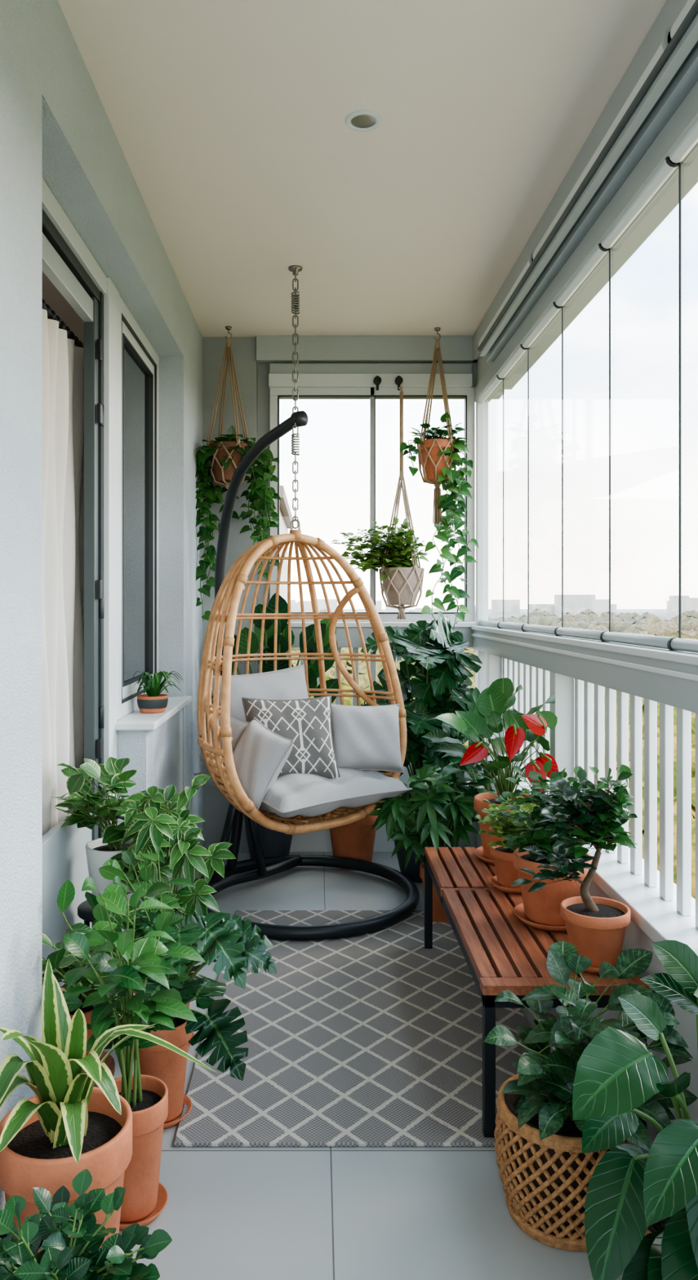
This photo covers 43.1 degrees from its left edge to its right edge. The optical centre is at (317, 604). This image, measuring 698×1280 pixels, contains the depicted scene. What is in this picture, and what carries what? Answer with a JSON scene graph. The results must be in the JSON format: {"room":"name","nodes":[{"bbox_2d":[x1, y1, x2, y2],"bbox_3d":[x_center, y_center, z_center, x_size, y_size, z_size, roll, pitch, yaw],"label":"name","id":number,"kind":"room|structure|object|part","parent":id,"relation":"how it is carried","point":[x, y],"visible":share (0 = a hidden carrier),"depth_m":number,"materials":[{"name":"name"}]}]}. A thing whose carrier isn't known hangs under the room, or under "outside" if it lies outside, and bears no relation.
{"room":"sunroom","nodes":[
{"label":"sunroom","id":0,"kind":"room"},
{"bbox_2d":[41,271,83,343],"bbox_3d":[-2.030,-0.056,3.150,2.340,3.112,4.500,0,0,0],"label":"wall","id":1,"kind":"structure","parent":0,"point":[52,297],"depth_m":4.48,"materials":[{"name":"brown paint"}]},
{"bbox_2d":[41,297,83,836],"bbox_3d":[-0.900,-0.102,3.000,0.072,1.805,1.800,0,0,0],"label":"curtain","id":2,"kind":"object","parent":1,"relation":"hanging from","point":[62,352],"visible":0.48,"depth_m":3.05,"materials":[{"name":"white fabric"}]},
{"bbox_2d":[41,913,143,1056],"bbox_3d":[-0.599,1.043,2.325,0.347,0.414,0.369,0,0,0],"label":"potted dieffenbachia","id":3,"kind":"object","parent":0,"point":[68,962],"depth_m":2.32,"materials":[{"name":"green plant"}]},
{"bbox_2d":[52,756,146,906],"bbox_3d":[-0.648,0.733,2.856,0.388,0.482,0.373,0,0,0],"label":"potted plant","id":4,"kind":"object","parent":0,"point":[112,777],"depth_m":2.81,"materials":[{"name":"green plant"}]},
{"bbox_2d":[0,0,202,1239],"bbox_3d":[-0.825,-0.056,1.590,0.350,2.912,6.780,0,0,0],"label":"wall","id":5,"kind":"structure","parent":0,"point":[20,20],"depth_m":2.07,"materials":[{"name":"paint"}]},
{"bbox_2d":[41,177,119,1042],"bbox_3d":[-0.812,0.098,2.745,0.095,2.605,1.320,0,0,0],"label":"door","id":6,"kind":"structure","parent":5,"relation":"in","point":[67,262],"depth_m":3.15,"materials":[{"name":"white"}]},
{"bbox_2d":[117,295,159,719],"bbox_3d":[-0.800,-0.381,3.845,0.060,1.649,0.869,0,0,0],"label":"window","id":7,"kind":"structure","parent":5,"relation":"in","point":[139,362],"depth_m":3.88,"materials":[{"name":"white"}]},
{"bbox_2d":[115,695,191,730],"bbox_3d":[-0.738,0.460,3.825,0.245,0.030,0.990,0,0,0],"label":"windowsill","id":8,"kind":"structure","parent":5,"relation":"on","point":[135,720],"depth_m":3.50,"materials":[{"name":"white"}]},
{"bbox_2d":[131,671,182,713],"bbox_3d":[-0.662,0.358,3.669,0.210,0.172,0.261,0,0,39],"label":"aloe","id":9,"kind":"object","parent":8,"relation":"on","point":[151,702],"visible":1,"depth_m":3.62,"materials":[{"name":"plant"}]},
{"bbox_2d":[110,774,235,1048],"bbox_3d":[-0.452,0.966,2.739,0.411,0.867,0.322,0,0,0],"label":"potted schefflera","id":10,"kind":"object","parent":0,"point":[161,809],"depth_m":2.70,"materials":[{"name":"green plant"}]},
{"bbox_2d":[202,335,504,852],"bbox_3d":[0.030,-0.056,5.050,2.060,2.912,0.200,0,0,0],"label":"wall","id":11,"kind":"structure","parent":0,"point":[252,376],"depth_m":4.98,"materials":[{"name":"paint"}]},
{"bbox_2d":[268,363,475,622],"bbox_3d":[0.307,-0.632,4.979,1.165,1.455,0.118,0,0,0],"label":"window","id":12,"kind":"structure","parent":11,"relation":"in","point":[371,381],"depth_m":4.99,"materials":[{"name":"white"}]},
{"bbox_2d":[330,386,429,619],"bbox_3d":[0.336,-0.567,4.761,0.528,1.292,0.340,0,0,0],"label":"planter","id":13,"kind":"object","parent":12,"relation":"hanging from","point":[402,577],"visible":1,"depth_m":4.72,"materials":[{"name":"beige"}]},
{"bbox_2d":[472,0,697,389],"bbox_3d":[0.986,-1.366,1.675,0.228,0.292,6.950,0,0,0],"label":"trim","id":14,"kind":"structure","parent":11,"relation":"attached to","point":[671,10],"depth_m":2.98,"materials":[{"name":"grey paint"}]},
{"bbox_2d":[57,0,666,337],"bbox_3d":[0.050,-1.572,1.650,2.100,0.120,7.100,0,0,0],"label":"ceiling","id":15,"kind":"structure","parent":0,"point":[227,117],"depth_m":2.85,"materials":[{"name":"beige paint"}]},
{"bbox_2d":[195,325,280,621],"bbox_3d":[-0.448,-0.709,4.754,0.510,1.607,0.355,0,0,0],"label":"planter","id":16,"kind":"object","parent":15,"relation":"hanging from","point":[224,457],"visible":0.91,"depth_m":4.74,"materials":[{"name":"ceramic"}]},
{"bbox_2d":[344,109,382,131],"bbox_3d":[0.143,-1.508,2.750,0.116,0.009,0.116,0,0,0],"label":"recessed light","id":17,"kind":"object","parent":15,"relation":"in","point":[362,120],"visible":1,"depth_m":2.75,"materials":[{"name":"white"}]},
{"bbox_2d":[399,327,479,631],"bbox_3d":[0.651,-0.674,4.799,0.425,1.676,0.293,0,0,0],"label":"terracotta planter","id":18,"kind":"object","parent":15,"relation":"hanging from","point":[437,454],"visible":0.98,"depth_m":4.74,"materials":[{"name":"orange ceramic"}]},
{"bbox_2d":[102,852,657,1279],"bbox_3d":[0.100,1.450,1.675,1.920,0.100,6.950,0,0,0],"label":"floor","id":19,"kind":"structure","parent":0,"point":[228,1213],"depth_m":2.05,"materials":[{"name":"tile"}]},
{"bbox_2d":[0,1168,172,1279],"bbox_3d":[-0.414,1.167,1.421,0.324,0.466,0.249,0,0,27],"label":"jade plant","id":20,"kind":"object","parent":19,"relation":"on","point":[61,1256],"visible":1,"depth_m":1.44,"materials":[{"name":"green plant"}]},
{"bbox_2d":[0,958,215,1252],"bbox_3d":[-0.443,1.045,1.740,0.432,0.710,0.313,0,0,-18],"label":"spider plant","id":21,"kind":"object","parent":19,"relation":"on","point":[71,1126],"visible":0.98,"depth_m":1.70,"materials":[{"name":"plant"}]},
{"bbox_2d":[77,896,144,1048],"bbox_3d":[-0.655,1.188,2.860,0.240,0.425,0.240,0,0,0],"label":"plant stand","id":22,"kind":"object","parent":19,"relation":"on","point":[85,910],"visible":0.12,"depth_m":2.80,"materials":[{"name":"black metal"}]},
{"bbox_2d":[46,875,205,1231],"bbox_3d":[-0.446,1.004,2.029,0.366,0.793,0.349,0,0,0],"label":"rubber plant","id":23,"kind":"object","parent":19,"relation":"on","point":[144,1198],"depth_m":2.01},
{"bbox_2d":[84,827,276,1129],"bbox_3d":[-0.364,1.004,2.365,0.508,0.792,0.467,0,0,0],"label":"potted plant","id":24,"kind":"object","parent":19,"relation":"on","point":[233,947],"visible":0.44,"depth_m":2.35,"materials":[{"name":"green plant"}]},
{"bbox_2d":[213,592,338,858],"bbox_3d":[-0.212,0.669,4.754,0.639,1.462,0.402,0,0,35],"label":"potted plant","id":25,"kind":"object","parent":19,"relation":"on","point":[273,843],"visible":0.16,"depth_m":4.68,"materials":[{"name":"green plant"}]},
{"bbox_2d":[193,265,419,940],"bbox_3d":[-0.070,-0.062,4.078,1.093,2.899,1.278,0,0,0],"label":"hanging egg chair","id":26,"kind":"object","parent":19,"relation":"on","point":[304,802],"visible":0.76,"depth_m":3.95,"materials":[{"name":"wicker"}]},
{"bbox_2d":[199,705,249,766],"bbox_3d":[-0.398,0.600,3.842,0.293,0.311,0.141,0,0,39],"label":"throw pillow","id":27,"kind":"object","parent":26,"relation":"on","point":[237,726],"visible":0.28,"depth_m":3.77,"materials":[{"name":"grey fabric"}]},
{"bbox_2d":[222,716,294,809],"bbox_3d":[-0.255,0.655,3.660,0.283,0.357,0.220,0,0,-14],"label":"throw pillow","id":28,"kind":"object","parent":26,"relation":"on","point":[260,755],"visible":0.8,"depth_m":3.59,"materials":[{"name":"grey fabric"}]},
{"bbox_2d":[211,664,308,721],"bbox_3d":[-0.242,0.485,4.063,0.534,0.399,0.208,0,0,-33],"label":"throw pillow","id":29,"kind":"object","parent":26,"relation":"in","point":[289,683],"visible":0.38,"depth_m":4.03,"materials":[{"name":"grey fabric"}]},
{"bbox_2d":[241,695,340,778],"bbox_3d":[-0.115,0.580,3.820,0.406,0.352,0.220,0,0,-14],"label":"patterned throw pillow","id":30,"kind":"object","parent":26,"relation":"on","point":[307,722],"visible":0.75,"depth_m":3.78,"materials":[{"name":"fabric"}]},
{"bbox_3d":[-0.099,-0.909,3.957,0.064,1.207,0.064,0,0,0],"label":"chain","id":31,"kind":"part","parent":26,"relation":"part of","materials":[{"name":"silver metal"}]},
{"bbox_2d":[196,529,407,835],"bbox_3d":[-0.149,0.315,4.019,1.028,1.299,0.643,0,0,-39],"label":"basket","id":32,"kind":"object","parent":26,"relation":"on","point":[314,802],"depth_m":3.86,"materials":[{"name":"wicker"}]},
{"bbox_2d":[193,767,412,817],"bbox_3d":[-0.068,0.785,3.918,0.715,0.194,0.664,0,0,-39],"label":"seat cushion","id":33,"kind":"object","parent":26,"relation":"on","point":[293,794],"depth_m":3.65,"materials":[{"name":"grey fabric"}]},
{"bbox_2d":[331,703,404,773],"bbox_3d":[0.205,0.600,3.979,0.390,0.321,0.216,0,0,-17],"label":"throw pillow","id":34,"kind":"object","parent":26,"relation":"on","point":[366,738],"visible":0.81,"depth_m":3.91,"materials":[{"name":"grey fabric"}]},
{"bbox_2d":[329,701,378,869],"bbox_3d":[0.180,0.930,4.729,0.342,0.939,0.328,0,0,-35],"label":"plant pot","id":35,"kind":"object","parent":19,"relation":"on","point":[356,840],"visible":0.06,"depth_m":4.65,"materials":[{"name":"ceramic"}]},
{"bbox_2d":[173,910,539,1146],"bbox_3d":[0.164,1.393,3.143,1.072,0.011,1.735,0,0,0],"label":"area rug","id":36,"kind":"object","parent":19,"relation":"on","point":[375,1038],"visible":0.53,"depth_m":2.78,"materials":[{"name":"grey fabric"}]},
{"bbox_2d":[369,764,479,922],"bbox_3d":[0.487,1.057,3.948,0.519,0.687,0.392,0,0,0],"label":"potted fatsia","id":37,"kind":"object","parent":36,"relation":"on","point":[421,822],"visible":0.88,"depth_m":3.88,"materials":[{"name":"plant"}]},
{"bbox_2d":[424,847,648,1137],"bbox_3d":[0.646,1.188,2.945,0.432,0.400,1.310,0,0,0],"label":"slatted bench","id":38,"kind":"object","parent":36,"relation":"on","point":[526,947],"visible":0.5,"depth_m":2.61,"materials":[{"name":"brown wood"}]},
{"bbox_2d":[421,677,558,864],"bbox_3d":[0.654,0.636,3.392,0.496,0.702,0.589,0,0,0],"label":"anthurium","id":39,"kind":"object","parent":38,"relation":"on","point":[483,718],"visible":0.83,"depth_m":3.38,"materials":[{"name":"plant"}]},
{"bbox_2d":[475,790,539,893],"bbox_3d":[0.695,0.808,3.036,0.273,0.357,0.244,0,0,27],"label":"potted pilea","id":40,"kind":"object","parent":38,"relation":"on","point":[503,856],"visible":0.56,"depth_m":3.03,"materials":[{"name":"plant"}]},
{"bbox_2d":[480,760,592,932],"bbox_3d":[0.691,0.744,2.772,0.361,0.487,0.308,0,0,0],"label":"potted plant","id":41,"kind":"object","parent":38,"relation":"on","point":[540,908],"visible":0.48,"depth_m":2.71,"materials":[{"name":"plant"}]},
{"bbox_2d":[511,764,637,974],"bbox_3d":[0.717,0.716,2.436,0.319,0.542,0.260,0,0,24],"label":"bonsai","id":42,"kind":"object","parent":38,"relation":"on","point":[596,926],"visible":0.99,"depth_m":2.40,"materials":[{"name":"plant"}]},
{"bbox_2d":[360,611,482,883],"bbox_3d":[0.510,0.717,4.538,0.669,1.367,0.865,0,0,0],"label":"monstera","id":43,"kind":"object","parent":19,"relation":"on","point":[440,673],"visible":0.52,"depth_m":4.43,"materials":[{"name":"green plant"}]},
{"bbox_2d":[435,687,509,906],"bbox_3d":[0.713,0.890,4.031,0.340,1.020,0.445,0,0,8],"label":"potted plant","id":44,"kind":"object","parent":19,"relation":"on","point":[460,779],"visible":0.27,"depth_m":4.04,"materials":[{"name":"plant"}]},
{"bbox_2d":[484,941,697,1251],"bbox_3d":[0.597,1.095,1.988,0.468,0.614,0.407,0,0,0],"label":"potted plant","id":45,"kind":"object","parent":19,"relation":"on","point":[544,1173],"visible":0.62,"depth_m":1.94,"materials":[{"name":"brown"}]},
{"bbox_2d":[572,939,697,1279],"bbox_3d":[0.661,1.004,1.581,0.360,0.796,0.508,0,0,27],"label":"philodendron","id":46,"kind":"object","parent":19,"relation":"on","point":[641,1209],"visible":1,"depth_m":1.54,"materials":[{"name":"green plant"}]},
{"bbox_2d":[476,758,697,1133],"bbox_3d":[0.978,1.120,1.675,0.205,0.560,6.950,0,0,0],"label":"balcony ledge","id":47,"kind":"structure","parent":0,"point":[653,919],"depth_m":2.43,"materials":[{"name":"white paint"}]},
{"bbox_2d":[284,81,697,928],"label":"window","id":48,"kind":"structure","parent":47,"relation":"in","point":[675,148],"depth_m":2.84,"materials":[{"name":"clear glass"}]},
{"bbox_3d":[0.375,0.490,1.640,1.290,0.780,6.880,0,0,0],"label":"balcony railing","id":49,"kind":"part","parent":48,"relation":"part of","materials":[{"name":"white metal"}]},
{"bbox_2d":[477,0,697,361],"bbox_3d":[0.850,-1.308,1.400,0.100,0.135,6.200,0,0,0],"label":"track","id":50,"kind":"object","parent":48,"relation":"attached to","point":[670,75],"visible":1,"depth_m":2.52,"materials":[{"name":"white metal"}]},
{"label":"outside","id":51,"kind":"structure","parent":0,"visible":0},
{"bbox_2d":[342,608,669,620],"bbox_3d":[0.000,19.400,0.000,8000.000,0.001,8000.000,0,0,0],"label":"ground","id":52,"kind":"structure","parent":51,"point":[661,613],"depth_m":2465.78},
{"bbox_2d":[279,484,293,602],"bbox_3d":[-6.575,6.900,35.800,10.850,25.000,12.400,0,0,0],"label":"neighbouring building","id":53,"kind":"structure","parent":52,"relation":"on","point":[285,514],"depth_m":35.28,"materials":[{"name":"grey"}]},
{"bbox_2d":[290,608,697,899],"bbox_3d":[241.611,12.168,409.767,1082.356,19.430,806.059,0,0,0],"label":"trees","id":54,"kind":"object","parent":52,"relation":"on","point":[646,624],"visible":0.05,"depth_m":232.06,"materials":[{"name":"green plant"}]},
{"bbox_2d":[290,595,697,619],"bbox_3d":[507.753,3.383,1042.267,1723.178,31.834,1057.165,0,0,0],"label":"buildings","id":55,"kind":"structure","parent":52,"relation":"on","point":[572,604],"depth_m":1054.58,"materials":[{"name":"grey"}]}
]}

